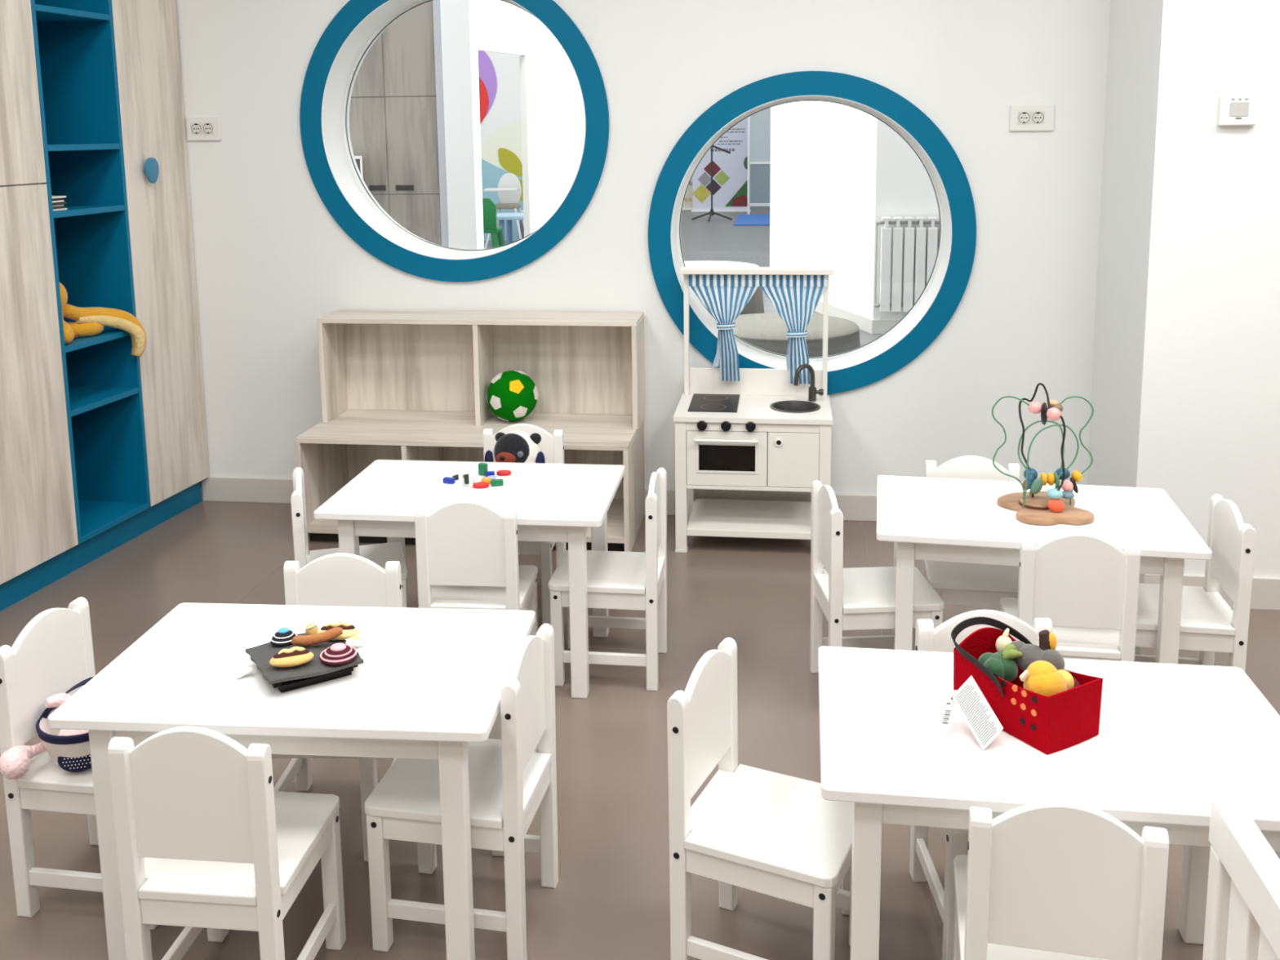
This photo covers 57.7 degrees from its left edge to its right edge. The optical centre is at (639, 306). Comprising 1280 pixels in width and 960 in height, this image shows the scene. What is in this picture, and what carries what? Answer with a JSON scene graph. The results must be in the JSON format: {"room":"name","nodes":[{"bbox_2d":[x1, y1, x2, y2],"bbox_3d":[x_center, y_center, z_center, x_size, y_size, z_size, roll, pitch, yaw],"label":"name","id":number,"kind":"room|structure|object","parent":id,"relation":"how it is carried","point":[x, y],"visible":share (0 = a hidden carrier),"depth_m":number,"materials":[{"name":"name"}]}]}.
{"room":"kindergarten classroom","nodes":[
{"label":"kindergarten classroom","id":0,"kind":"room"},
{"bbox_2d":[440,0,480,249],"bbox_3d":[-1.280,-1.495,8.329,0.210,3.400,0.190,0,9,7],"label":"wall pillar","id":1,"kind":"structure","parent":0,"point":[456,15],"depth_m":8.27,"materials":[{"name":"paint"}]},
{"bbox_2d":[477,50,523,240],"bbox_3d":[-3.518,-2.693,15.658,7.200,3.600,0.110,0,9,7],"label":"wall","id":2,"kind":"structure","parent":0,"point":[499,73],"depth_m":15.44,"materials":[{"name":"paint"}]},
{"bbox_2d":[472,0,585,248],"bbox_3d":[-0.760,-1.673,9.450,0.050,3.400,2.450,3,9,21],"label":"wall","id":3,"kind":"structure","parent":0,"point":[556,109],"depth_m":9.32,"materials":[{"name":"paint"}]},
{"bbox_2d":[519,55,530,237],"bbox_3d":[-0.899,-0.942,9.182,0.055,2.040,0.014,3,9,21],"label":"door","id":4,"kind":"structure","parent":3,"relation":"in","point":[522,60],"depth_m":9.12,"materials":[{"name":"white wood"}]},
{"bbox_2d":[681,210,868,333],"bbox_3d":[0.145,-0.607,13.659,6.000,0.001,17.256,0,9,7],"label":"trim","id":5,"kind":"structure","parent":3,"relation":"attached to","point":[688,211],"depth_m":14.42,"materials":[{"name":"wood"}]},
{"bbox_2d":[0,499,1279,959],"bbox_3d":[0.176,1.332,1.182,6.200,0.060,6.600,0,9,7],"label":"floor","id":6,"kind":"structure","parent":0,"point":[610,900],"depth_m":2.67,"materials":[{"name":"beige laminate"}]},
{"bbox_2d":[0,0,78,611],"bbox_3d":[-2.283,-0.316,3.335,0.560,2.600,0.963,1,9,12],"label":"tall cabinet","id":7,"kind":"object","parent":6,"relation":"on","point":[38,532],"visible":1,"depth_m":3.67,"materials":[{"name":"brown wood"}]},
{"bbox_2d":[0,596,158,929],"bbox_3d":[-1.028,0.868,2.269,0.292,0.555,0.262,1,9,9],"label":"child chair","id":8,"kind":"object","parent":6,"relation":"on","point":[52,654],"visible":0.46,"depth_m":2.19,"materials":[{"name":"white paint"}]},
{"bbox_2d":[35,676,93,772],"bbox_3d":[-1.064,0.797,2.224,0.164,0.138,0.164,0,9,7],"label":"cloth bag","id":9,"kind":"object","parent":8,"relation":"on","point":[72,753],"visible":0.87,"depth_m":2.16,"materials":[{"name":"white fabric"}]},
{"bbox_2d":[0,693,88,779],"bbox_3d":[-1.105,0.807,2.184,0.198,0.114,0.115,-9,12,-43],"label":"plush bunny","id":10,"kind":"object","parent":9,"relation":"in","point":[15,762],"visible":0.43,"depth_m":2.12,"materials":[{"name":"fabric"}]},
{"bbox_2d":[30,0,151,572],"bbox_3d":[-2.143,-0.418,3.995,0.560,2.600,0.400,1,9,12],"label":"shelving unit","id":11,"kind":"object","parent":6,"relation":"on","point":[75,53],"visible":0.64,"depth_m":4.15,"materials":[{"name":"blue wood"}]},
{"bbox_2d":[35,4,109,22],"bbox_3d":[-2.142,-0.981,3.907,0.543,0.020,0.364,1,9,12],"label":"shelf","id":12,"kind":"object","parent":11,"relation":"attached to","point":[43,14],"depth_m":3.93,"materials":[{"name":"blue wood"}]},
{"bbox_2d":[47,143,119,151],"bbox_3d":[-2.137,-0.544,3.974,0.543,0.020,0.364,1,9,12],"label":"shelf","id":13,"kind":"object","parent":11,"relation":"attached to","point":[51,147],"depth_m":3.94,"materials":[{"name":"blue wood"}]},
{"bbox_2d":[53,204,124,217],"bbox_3d":[-2.135,-0.331,4.006,0.543,0.020,0.364,1,9,12],"label":"shelf","id":14,"kind":"object","parent":11,"relation":"attached to","point":[73,210],"depth_m":4.02,"materials":[{"name":"blue wood"}]},
{"bbox_2d":[64,327,129,352],"bbox_3d":[-2.130,0.110,4.074,0.543,0.020,0.364,1,9,12],"label":"shelf","id":15,"kind":"object","parent":11,"relation":"attached to","point":[108,334],"depth_m":4.02,"materials":[{"name":"blue wood"}]},
{"bbox_2d":[59,282,146,356],"bbox_3d":[-1.938,0.043,4.037,0.225,0.316,0.378,3,9,23],"label":"octopus","id":16,"kind":"object","parent":11,"relation":"on","point":[90,321],"visible":0.59,"depth_m":4.04,"materials":[{"name":"fabric"}]},
{"bbox_2d":[68,385,138,417],"bbox_3d":[-2.128,0.326,4.107,0.543,0.020,0.364,1,9,12],"label":"shelf","id":17,"kind":"object","parent":11,"relation":"attached to","point":[82,398],"depth_m":4.12,"materials":[{"name":"blue wood"}]},
{"bbox_2d":[78,499,147,542],"bbox_3d":[-2.123,0.759,4.173,0.543,0.020,0.364,1,9,12],"label":"shelf","id":18,"kind":"object","parent":11,"relation":"attached to","point":[97,517],"depth_m":4.19,"materials":[{"name":"blue wood"}]},
{"bbox_2d":[111,0,209,532],"bbox_3d":[-2.047,-0.477,4.371,0.592,2.600,0.385,1,9,12],"label":"tall cabinet","id":19,"kind":"object","parent":6,"relation":"on","point":[147,39],"visible":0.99,"depth_m":4.35,"materials":[{"name":"brown wood"}]},
{"bbox_2d":[107,726,346,959],"bbox_3d":[-0.683,0.910,1.970,0.262,0.555,0.292,0,9,6],"label":"child chair","id":20,"kind":"object","parent":6,"relation":"on","point":[223,851],"visible":1,"depth_m":1.83,"materials":[{"name":"white paint"}]},
{"bbox_2d":[48,602,535,959],"bbox_3d":[-0.603,0.902,2.198,0.752,0.500,0.486,0,9,5],"label":"table","id":21,"kind":"object","parent":6,"relation":"on","point":[428,682],"visible":0.88,"depth_m":2.03,"materials":[{"name":"white paint"}]},
{"bbox_2d":[235,632,363,693],"bbox_3d":[-0.621,0.644,2.102,0.196,0.039,0.166,-6,10,-31],"label":"grill","id":22,"kind":"object","parent":21,"relation":"on","point":[313,672],"visible":0.52,"depth_m":2.06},
{"bbox_2d":[270,627,297,646],"bbox_3d":[-0.657,0.605,2.142,0.048,0.024,0.048,0,9,7],"label":"slice","id":23,"kind":"object","parent":22,"relation":"on","point":[283,637],"visible":0.95,"depth_m":2.13,"materials":[{"name":"black fabric"}]},
{"bbox_2d":[269,646,314,667],"bbox_3d":[-0.615,0.618,2.051,0.076,0.030,0.044,-4,9,-20],"label":"bun","id":24,"kind":"object","parent":22,"relation":"on","point":[295,655],"visible":1,"depth_m":2.04,"materials":[{"name":"yellow fabric"}]},
{"bbox_2d":[305,622,318,635],"bbox_3d":[-0.612,0.602,2.165,0.023,0.026,0.024,0,9,7],"label":"felt shallot","id":25,"kind":"object","parent":22,"relation":"on","point":[311,628],"visible":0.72,"depth_m":2.16,"materials":[{"name":"beige fabric"}]},
{"bbox_2d":[271,664,357,693],"bbox_3d":[-0.606,0.647,2.111,0.150,0.030,0.146,-6,10,-31],"label":"tray","id":26,"kind":"object","parent":22,"relation":"on","point":[287,678],"depth_m":2.04,"materials":[{"name":"black plastic"}]},
{"bbox_2d":[291,626,342,645],"bbox_3d":[-0.590,0.604,2.121,0.092,0.027,0.025,-2,9,-11],"label":"sausage","id":27,"kind":"object","parent":22,"relation":"on","point":[317,638],"visible":1,"depth_m":2.11,"materials":[{"name":"brown fabric"}]},
{"bbox_2d":[316,621,359,639],"bbox_3d":[-0.564,0.604,2.165,0.078,0.030,0.045,-1,9,-3],"label":"bun","id":28,"kind":"object","parent":22,"relation":"on","point":[349,631],"visible":0.76,"depth_m":2.16,"materials":[{"name":"yellow fabric"}]},
{"bbox_2d":[320,643,357,665],"bbox_3d":[-0.541,0.617,2.083,0.066,0.024,0.066,0,9,7],"label":"onion slice","id":29,"kind":"object","parent":22,"relation":"on","point":[337,654],"visible":1,"depth_m":2.07,"materials":[{"name":"fabric"}]},
{"bbox_2d":[345,635,367,648],"bbox_3d":[-0.519,0.614,2.126,0.041,0.020,0.031,0,9,7],"label":"egg","id":30,"kind":"object","parent":22,"relation":"on","point":[357,642],"visible":0.96,"depth_m":2.12,"materials":[{"name":"white fabric"}]},
{"bbox_2d":[271,552,402,862],"bbox_3d":[-0.657,0.835,2.461,0.262,0.555,0.292,0,9,2],"label":"child chair","id":31,"kind":"object","parent":6,"relation":"on","point":[340,580],"visible":0.38,"depth_m":2.54,"materials":[{"name":"white paint"}]},
{"bbox_2d":[290,466,407,607],"bbox_3d":[-0.803,0.719,3.230,0.292,0.555,0.262,-3,9,-15],"label":"child chair","id":32,"kind":"object","parent":6,"relation":"on","point":[378,553],"visible":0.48,"depth_m":3.21,"materials":[{"name":"white paint"}]},
{"bbox_2d":[364,623,558,959],"bbox_3d":[-0.328,0.877,2.161,0.292,0.555,0.262,1,9,11],"label":"child chair","id":33,"kind":"object","parent":6,"relation":"on","point":[513,775],"visible":0.92,"depth_m":2.08,"materials":[{"name":"white paint"}]},
{"bbox_2d":[314,459,625,698],"bbox_3d":[-0.441,0.736,3.228,0.752,0.513,0.486,0,9,7],"label":"table","id":34,"kind":"object","parent":6,"relation":"on","point":[552,502],"depth_m":3.08,"materials":[{"name":"white paint"}]},
{"bbox_2d":[443,476,455,484],"bbox_3d":[-0.531,0.483,3.229,0.032,0.015,0.017,2,9,19],"label":"block","id":35,"kind":"object","parent":34,"relation":"on","point":[446,479],"visible":1,"depth_m":3.22,"materials":[{"name":"blue plastic"}]},
{"bbox_2d":[458,472,463,487],"bbox_3d":[-0.492,0.475,3.193,0.012,0.040,0.012,0,9,2],"label":"block","id":36,"kind":"object","parent":34,"relation":"on","point":[460,474],"visible":1,"depth_m":3.19,"materials":[{"name":"white plastic"}]},
{"bbox_2d":[463,474,469,484],"bbox_3d":[-0.478,0.478,3.222,0.018,0.026,0.014,-3,9,-16],"label":"block","id":37,"kind":"object","parent":34,"relation":"on","point":[466,476],"visible":0.56,"depth_m":3.21,"materials":[{"name":"green plastic"}]},
{"bbox_2d":[468,471,474,487],"bbox_3d":[-0.463,0.474,3.187,0.012,0.044,0.012,1,9,13],"label":"block","id":38,"kind":"object","parent":34,"relation":"on","point":[471,479],"visible":1,"depth_m":3.18,"materials":[{"name":"white plastic"}]},
{"bbox_2d":[478,462,488,475],"bbox_3d":[-0.446,0.461,3.301,0.024,0.034,0.018,4,10,27],"label":"block","id":39,"kind":"object","parent":34,"relation":"on","point":[482,467],"visible":1,"depth_m":3.29,"materials":[{"name":"green plastic"}]},
{"bbox_2d":[481,476,491,484],"bbox_3d":[-0.425,0.482,3.221,0.027,0.017,0.027,0,9,7],"label":"block","id":40,"kind":"object","parent":34,"relation":"on","point":[486,479],"depth_m":3.21,"materials":[{"name":"orange plastic"}]},
{"bbox_2d":[484,471,494,476],"bbox_3d":[-0.424,0.473,3.284,0.026,0.015,0.016,-2,9,-8],"label":"block","id":41,"kind":"object","parent":34,"relation":"on","point":[487,473],"visible":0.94,"depth_m":3.28,"materials":[{"name":"blue plastic"}]},
{"bbox_2d":[490,479,503,486],"bbox_3d":[-0.394,0.485,3.202,0.034,0.016,0.018,-3,9,-14],"label":"block","id":42,"kind":"object","parent":34,"relation":"on","point":[494,482],"visible":1,"depth_m":3.19,"materials":[{"name":"green plastic"}]},
{"bbox_2d":[294,408,644,551],"bbox_3d":[-0.604,0.634,4.300,1.196,0.395,0.443,0,9,7],"label":"bookshelf","id":43,"kind":"object","parent":6,"relation":"on","point":[330,455],"visible":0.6,"depth_m":4.26,"materials":[{"name":"brown wood"}]},
{"bbox_2d":[316,309,644,429],"bbox_3d":[-0.586,0.226,4.346,1.188,0.395,0.223,0,9,7],"label":"bookshelf","id":44,"kind":"object","parent":43,"relation":"on","point":[577,362],"visible":0.99,"depth_m":4.42,"materials":[{"name":"brown wood"}]},
{"bbox_2d":[486,369,537,421],"bbox_3d":[-0.475,0.331,4.323,0.192,0.191,0.188,0,9,7],"label":"ball","id":45,"kind":"object","parent":43,"relation":"on","point":[511,395],"visible":1,"depth_m":4.25,"materials":[{"name":"green fabric"}]},
{"bbox_2d":[414,500,537,635],"bbox_3d":[-0.421,0.740,3.061,0.262,0.555,0.292,0,9,5],"label":"child chair","id":46,"kind":"object","parent":6,"relation":"on","point":[467,551],"visible":0.63,"depth_m":2.91,"materials":[{"name":"white paint"}]},
{"bbox_2d":[483,423,566,625],"bbox_3d":[-0.378,0.661,3.573,0.262,0.555,0.292,0,9,6],"label":"child chair","id":47,"kind":"object","parent":6,"relation":"on","point":[552,446],"visible":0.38,"depth_m":3.64,"materials":[{"name":"white paint"}]},
{"bbox_2d":[484,431,545,463],"bbox_3d":[-0.387,0.514,3.582,0.178,0.268,0.127,-3,9,-17],"label":"plush","id":48,"kind":"object","parent":47,"relation":"on","point":[513,446],"visible":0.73,"depth_m":3.53,"materials":[{"name":"white fabric"}]},
{"bbox_2d":[548,467,666,690],"bbox_3d":[-0.083,0.721,3.165,0.292,0.555,0.262,0,9,7],"label":"child chair","id":49,"kind":"object","parent":6,"relation":"on","point":[616,580],"visible":0.85,"depth_m":3.08,"materials":[{"name":"white paint"}]},
{"bbox_2d":[673,266,833,552],"bbox_3d":[0.407,0.360,4.131,0.552,0.964,0.395,0,9,7],"label":"toy kitchen","id":50,"kind":"object","parent":6,"relation":"on","point":[736,428],"visible":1,"depth_m":4.15,"materials":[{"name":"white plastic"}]},
{"bbox_2d":[687,393,739,412],"bbox_3d":[0.268,0.345,4.179,0.172,0.003,0.266,0,9,7],"label":"cooktop","id":51,"kind":"object","parent":50,"relation":"in","point":[696,402],"depth_m":4.17,"materials":[{"name":"black glass"}]},
{"bbox_2d":[689,274,758,381],"bbox_3d":[0.307,0.078,4.247,0.254,0.392,0.018,0,9,7],"label":"curtain","id":52,"kind":"object","parent":50,"relation":"hanging from","point":[725,296],"depth_m":4.24,"materials":[{"name":"fabric"}]},
{"bbox_2d":[686,430,767,486],"bbox_3d":[0.297,0.524,3.990,0.275,0.191,0.034,0,9,7],"label":"oven","id":53,"kind":"object","parent":50,"relation":"in","point":[715,458],"depth_m":4.00,"materials":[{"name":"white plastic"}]},
{"bbox_2d":[673,392,832,425],"bbox_3d":[0.406,0.361,4.138,0.541,0.017,0.371,0,9,7],"label":"countertop","id":54,"kind":"structure","parent":50,"relation":"on","point":[756,409],"depth_m":4.02,"materials":[{"name":"white wood"}]},
{"bbox_2d":[688,367,822,395],"bbox_3d":[0.427,0.278,4.297,0.490,0.099,0.012,0,9,7],"label":"backsplash","id":55,"kind":"structure","parent":50,"relation":"attached to","point":[705,380],"depth_m":4.29,"materials":[{"name":"white wood"}]},
{"bbox_2d":[760,275,826,384],"bbox_3d":[0.554,0.083,4.217,0.243,0.399,0.018,0,9,7],"label":"curtain","id":56,"kind":"object","parent":50,"relation":"hanging from","point":[795,298],"depth_m":4.21,"materials":[{"name":"fabric"}]},
{"bbox_2d":[769,400,820,413],"bbox_3d":[0.550,0.372,4.114,0.178,0.042,0.178,0,9,7],"label":"sink","id":57,"kind":"object","parent":50,"relation":"in","point":[775,406],"depth_m":4.17,"materials":[{"name":"grey plastic"}]},
{"bbox_2d":[793,363,823,401],"bbox_3d":[0.605,0.273,4.179,0.121,0.141,0.039,-3,9,-15],"label":"tap","id":58,"kind":"object","parent":50,"relation":"on","point":[812,392],"depth_m":4.18,"materials":[{"name":"grey plastic"}]},
{"bbox_2d":[666,637,853,959],"bbox_3d":[0.233,0.892,2.021,0.292,0.555,0.262,4,10,25],"label":"child chair","id":59,"kind":"object","parent":6,"relation":"on","point":[771,833],"visible":0.87,"depth_m":1.98,"materials":[{"name":"white paint"}]},
{"bbox_2d":[809,480,944,673],"bbox_3d":[0.612,0.734,3.024,0.292,0.555,0.262,-1,9,-3],"label":"child chair","id":60,"kind":"object","parent":6,"relation":"on","point":[855,598],"visible":0.68,"depth_m":2.97,"materials":[{"name":"white paint"}]},
{"bbox_2d":[922,455,1019,607],"bbox_3d":[0.911,0.710,3.163,0.262,0.555,0.292,1,9,10],"label":"child chair","id":61,"kind":"object","parent":6,"relation":"on","point":[955,583],"visible":0.4,"depth_m":3.11,"materials":[{"name":"white paint"}]},
{"bbox_2d":[909,609,1052,959],"bbox_3d":[0.659,0.871,2.126,0.262,0.555,0.292,-1,9,0],"label":"child chair","id":62,"kind":"object","parent":6,"relation":"on","point":[927,638],"visible":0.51,"depth_m":2.20,"materials":[{"name":"white paint"}]},
{"bbox_2d":[876,475,1212,663],"bbox_3d":[0.989,0.763,2.992,0.752,0.500,0.486,1,9,12],"label":"table","id":63,"kind":"object","parent":6,"relation":"on","point":[953,520],"visible":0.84,"depth_m":2.83,"materials":[{"name":"white paint"}]},
{"bbox_2d":[991,382,1094,525],"bbox_3d":[1.023,0.355,2.912,0.224,0.330,0.239,-5,10,-24],"label":"bead maze","id":64,"kind":"object","parent":63,"relation":"on","point":[1053,506],"visible":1,"depth_m":2.90,"materials":[{"name":"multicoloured wood"}]},
{"bbox_2d":[817,645,1279,959],"bbox_3d":[0.678,0.927,1.941,0.752,0.500,0.486,1,9,8],"label":"table","id":65,"kind":"object","parent":6,"relation":"on","point":[1172,740],"visible":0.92,"depth_m":1.81,"materials":[{"name":"white paint"}]},
{"bbox_2d":[935,617,1102,754],"bbox_3d":[0.582,0.618,1.889,0.238,0.128,0.226,-6,10,-29],"label":"basket","id":66,"kind":"object","parent":65,"relation":"on","point":[989,704],"visible":0.86,"depth_m":1.85,"materials":[{"name":"fabric"}]},
{"bbox_2d":[977,643,1022,682],"bbox_3d":[0.597,0.592,1.927,0.063,0.067,0.058,-2,9,-7],"label":"pepper","id":67,"kind":"object","parent":66,"relation":"in","point":[1001,663],"visible":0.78,"depth_m":1.91,"materials":[{"name":"green fabric"}]},
{"bbox_2d":[995,628,1012,651],"bbox_3d":[0.616,0.567,1.962,0.028,0.045,0.028,-6,10,-29],"label":"garlic","id":68,"kind":"object","parent":66,"relation":"in","point":[1002,641],"visible":0.71,"depth_m":1.96,"materials":[{"name":"beige fabric"}]},
{"bbox_2d":[1009,630,1065,671],"bbox_3d":[0.653,0.571,1.919,0.057,0.075,0.098,-6,10,-29],"label":"plush aubergine","id":69,"kind":"object","parent":66,"relation":"in","point":[1031,653],"visible":0.72,"depth_m":1.90,"materials":[{"name":"grey fabric"}]},
{"bbox_2d":[1019,660,1074,696],"bbox_3d":[0.652,0.603,1.857,0.067,0.074,0.083,6,11,39],"label":"pepper","id":70,"kind":"object","parent":66,"relation":"in","point":[1041,677],"visible":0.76,"depth_m":1.84,"materials":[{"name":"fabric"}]},
{"bbox_2d":[1072,676,1079,687],"bbox_3d":[0.686,0.613,1.882,0.062,0.041,0.037,7,12,41],"label":"tomato","id":71,"kind":"object","parent":66,"relation":"in","point":[1076,682],"visible":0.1,"depth_m":1.86,"materials":[{"name":"red fabric"}]},
{"bbox_2d":[952,800,1168,959],"bbox_3d":[0.611,0.931,1.741,0.262,0.555,0.292,1,9,13],"label":"child chair","id":72,"kind":"object","parent":6,"relation":"on","point":[1045,880],"visible":1,"depth_m":1.59,"materials":[{"name":"white paint"}]},
{"bbox_2d":[1000,533,1140,662],"bbox_3d":[1.015,0.767,2.780,0.262,0.555,0.292,1,9,10],"label":"child chair","id":73,"kind":"object","parent":6,"relation":"on","point":[1087,587],"visible":0.52,"depth_m":2.63,"materials":[{"name":"white paint"}]},
{"bbox_2d":[1134,493,1256,671],"bbox_3d":[1.317,0.747,2.889,0.292,0.555,0.262,1,9,10],"label":"child chair","id":74,"kind":"object","parent":6,"relation":"on","point":[1209,625],"visible":0.59,"depth_m":2.79,"materials":[{"name":"white paint"}]},
{"bbox_2d":[1202,798,1279,959],"bbox_3d":[0.772,1.010,1.059,0.178,0.600,0.989,0,9,7],"label":"railing","id":75,"kind":"object","parent":6,"relation":"on","point":[1242,918],"visible":1,"depth_m":1.43,"materials":[{"name":"white paint"}]},
{"bbox_2d":[176,0,1111,500],"bbox_3d":[0.585,-0.700,4.314,6.200,3.000,0.260,0,9,7],"label":"wall","id":76,"kind":"structure","parent":0,"point":[271,260],"depth_m":4.27,"materials":[{"name":"paint"}]},
{"bbox_2d":[186,115,222,141],"bbox_3d":[-1.677,-0.685,4.464,0.136,0.092,0.013,0,9,7],"label":"wall socket","id":77,"kind":"object","parent":76,"relation":"attached to","point":[198,128],"visible":1,"depth_m":4.46,"materials":[{"name":"white plastic"}]},
{"bbox_2d":[299,0,608,281],"bbox_3d":[-0.685,-0.701,4.469,1.184,1.184,0.280,0,9,7],"label":"window","id":78,"kind":"structure","parent":76,"relation":"in","point":[335,61],"depth_m":4.40,"materials":[{"name":"teal paint"}]},
{"bbox_2d":[0,520,942,953],"bbox_3d":[0.424,1.304,1.147,4.002,0.001,6.600,0,9,7],"label":"trim","id":79,"kind":"structure","parent":76,"relation":"attached to","point":[860,521],"depth_m":2.58,"materials":[{"name":"white"}]},
{"bbox_2d":[201,476,1279,609],"bbox_3d":[0.903,0.810,4.012,5.471,0.100,0.712,0,9,7],"label":"baseboard","id":80,"kind":"structure","parent":76,"relation":"attached to","point":[853,507],"depth_m":4.41,"materials":[{"name":"paint"}]},
{"bbox_2d":[648,71,976,394],"bbox_3d":[0.634,-0.277,4.367,1.184,1.184,0.280,0,9,7],"label":"window","id":81,"kind":"structure","parent":76,"relation":"in","point":[867,364],"depth_m":4.25,"materials":[{"name":"teal paint"}]},
{"bbox_2d":[1008,104,1054,131],"bbox_3d":[1.377,-0.664,4.080,0.150,0.092,0.013,0,9,7],"label":"wall socket","id":82,"kind":"object","parent":76,"relation":"attached to","point":[1023,117],"visible":1,"depth_m":4.08,"materials":[{"name":"white plastic"}]},
{"bbox_2d":[484,207,883,346],"bbox_3d":[-0.362,-0.567,13.633,14.000,0.060,17.739,0,9,7],"label":"floor","id":83,"kind":"structure","parent":0,"point":[700,232],"depth_m":15.32,"materials":[{"name":"grey wood"}]},
{"bbox_2d":[354,155,363,178],"bbox_3d":[-2.098,-0.416,8.278,0.285,1.300,0.300,-3,9,-13],"label":"cube shelf","id":84,"kind":"object","parent":83,"relation":"on","point":[358,159],"visible":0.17,"depth_m":8.08,"materials":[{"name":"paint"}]},
{"bbox_2d":[349,0,448,247],"bbox_3d":[-2.428,-1.326,8.628,2.136,3.000,0.420,0,9,7],"label":"tall cabinet","id":85,"kind":"object","parent":83,"relation":"on","point":[397,126],"visible":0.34,"depth_m":8.36,"materials":[{"name":"grey laminate"}]},
{"bbox_2d":[482,198,504,248],"bbox_3d":[-1.716,-0.837,12.866,0.395,0.744,0.375,0,9,7],"label":"plastic chair","id":86,"kind":"object","parent":83,"relation":"on","point":[489,207],"visible":0.41,"depth_m":12.68,"materials":[{"name":"green plastic"}]},
{"bbox_2d":[483,173,524,248],"bbox_3d":[-1.670,-1.200,14.580,0.507,0.945,0.484,0,9,7],"label":"high chair","id":87,"kind":"object","parent":83,"relation":"on","point":[509,190],"visible":0.84,"depth_m":14.67,"materials":[{"name":"white plastic"}]},
{"bbox_2d":[483,187,518,191],"bbox_3d":[-1.726,-1.454,14.439,0.400,0.030,0.270,0,9,7],"label":"tray","id":88,"kind":"object","parent":87,"relation":"on","point":[502,189],"depth_m":14.32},
{"bbox_2d":[496,213,523,246],"bbox_3d":[-1.324,-0.831,13.582,0.780,0.501,0.560,0,9,7],"label":"table","id":89,"kind":"object","parent":83,"relation":"on","point":[501,217],"visible":0.31,"depth_m":13.44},
{"bbox_2d":[518,209,524,238],"bbox_3d":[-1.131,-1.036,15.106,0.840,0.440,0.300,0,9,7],"label":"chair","id":90,"kind":"object","parent":83,"relation":"on","point":[522,228],"visible":0.02,"depth_m":15.02,"materials":[{"name":"plastic"}]},
{"bbox_2d":[681,177,693,210],"bbox_3d":[0.693,-2.688,20.942,0.720,1.900,0.120,0,9,7],"label":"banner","id":91,"kind":"object","parent":83,"relation":"on","point":[687,205],"visible":0.12,"depth_m":21.02,"materials":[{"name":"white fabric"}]},
{"bbox_2d":[691,144,732,221],"bbox_3d":[1.139,-1.997,18.548,0.662,1.245,0.374,0,9,7],"label":"microphone stand","id":92,"kind":"object","parent":83,"relation":"on","point":[712,212],"visible":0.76,"depth_m":18.69,"materials":[{"name":"black metal"}]},
{"bbox_2d":[691,117,751,212],"bbox_3d":[1.425,-2.688,20.391,1.050,2.050,0.120,0,9,7],"label":"banner","id":93,"kind":"object","parent":83,"relation":"on","point":[730,171],"visible":0.68,"depth_m":20.44,"materials":[{"name":"white fabric"}]},
{"bbox_2d":[684,260,764,315],"bbox_3d":[0.490,-0.081,8.654,0.890,0.466,0.890,0,9,7],"label":"pouf","id":94,"kind":"object","parent":83,"relation":"on","point":[755,304],"visible":0.18,"depth_m":8.53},
{"bbox_2d":[684,260,759,266],"bbox_3d":[0.488,-0.289,8.622,0.816,0.045,0.816,0,9,7],"label":"cushion","id":95,"kind":"object","parent":94,"relation":"on","point":[708,263],"depth_m":8.68,"materials":[{"name":"white fabric"}]},
{"bbox_2d":[733,213,769,225],"bbox_3d":[2.610,-1.393,18.554,2.140,0.020,2.100,0,9,7],"label":"mat","id":96,"kind":"object","parent":83,"relation":"on","point":[762,219],"visible":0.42,"depth_m":18.45,"materials":[{"name":"blue plastic"}]},
{"bbox_2d":[746,107,770,214],"bbox_3d":[2.332,-2.846,19.537,1.040,2.600,0.040,0,9,7],"label":"screen","id":97,"kind":"object","parent":83,"relation":"on","point":[758,123],"visible":0.25,"depth_m":19.62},
{"bbox_2d":[733,312,860,357],"bbox_3d":[0.955,0.197,7.761,1.020,0.178,1.020,0,9,7],"label":"pouf","id":98,"kind":"object","parent":83,"relation":"on","point":[767,331],"visible":0.55,"depth_m":7.45,"materials":[{"name":"white fabric"}]},
{"bbox_2d":[733,312,859,342],"bbox_3d":[0.955,0.127,7.750,1.004,0.037,1.004,0,9,7],"label":"cushion","id":99,"kind":"object","parent":98,"relation":"on","point":[768,326],"depth_m":7.54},
{"bbox_2d":[769,101,939,319],"bbox_3d":[3.558,-1.712,9.392,4.983,3.400,3.136,0,9,7],"label":"wall partition","id":100,"kind":"structure","parent":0,"point":[837,170],"depth_m":8.77,"materials":[{"name":"paint"}]},
{"bbox_2d":[814,300,899,333],"bbox_3d":[3.106,0.112,8.418,5.405,0.100,1.629,4,10,29],"label":"baseboard","id":101,"kind":"structure","parent":100,"relation":"attached to","point":[870,326],"depth_m":8.48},
{"bbox_2d":[874,217,939,312],"bbox_3d":[2.030,-0.293,8.141,0.750,0.668,0.070,0,9,7],"label":"radiator","id":102,"kind":"object","parent":100,"relation":"attached to","point":[932,236],"visible":0.59,"depth_m":8.13,"materials":[{"name":"metal"}]},
{"bbox_2d":[1087,0,1279,577],"bbox_3d":[2.574,-0.561,3.594,2.072,2.900,0.700,0,9,7],"label":"wall","id":103,"kind":"structure","parent":0,"point":[1185,402],"depth_m":3.46,"materials":[{"name":"paint"}]},
{"bbox_2d":[1217,93,1257,125],"bbox_3d":[1.716,-0.567,3.333,0.100,0.092,0.024,0,9,7],"label":"thermostat","id":104,"kind":"object","parent":103,"relation":"attached to","point":[1234,108],"visible":1,"depth_m":3.32,"materials":[{"name":"white plastic"}]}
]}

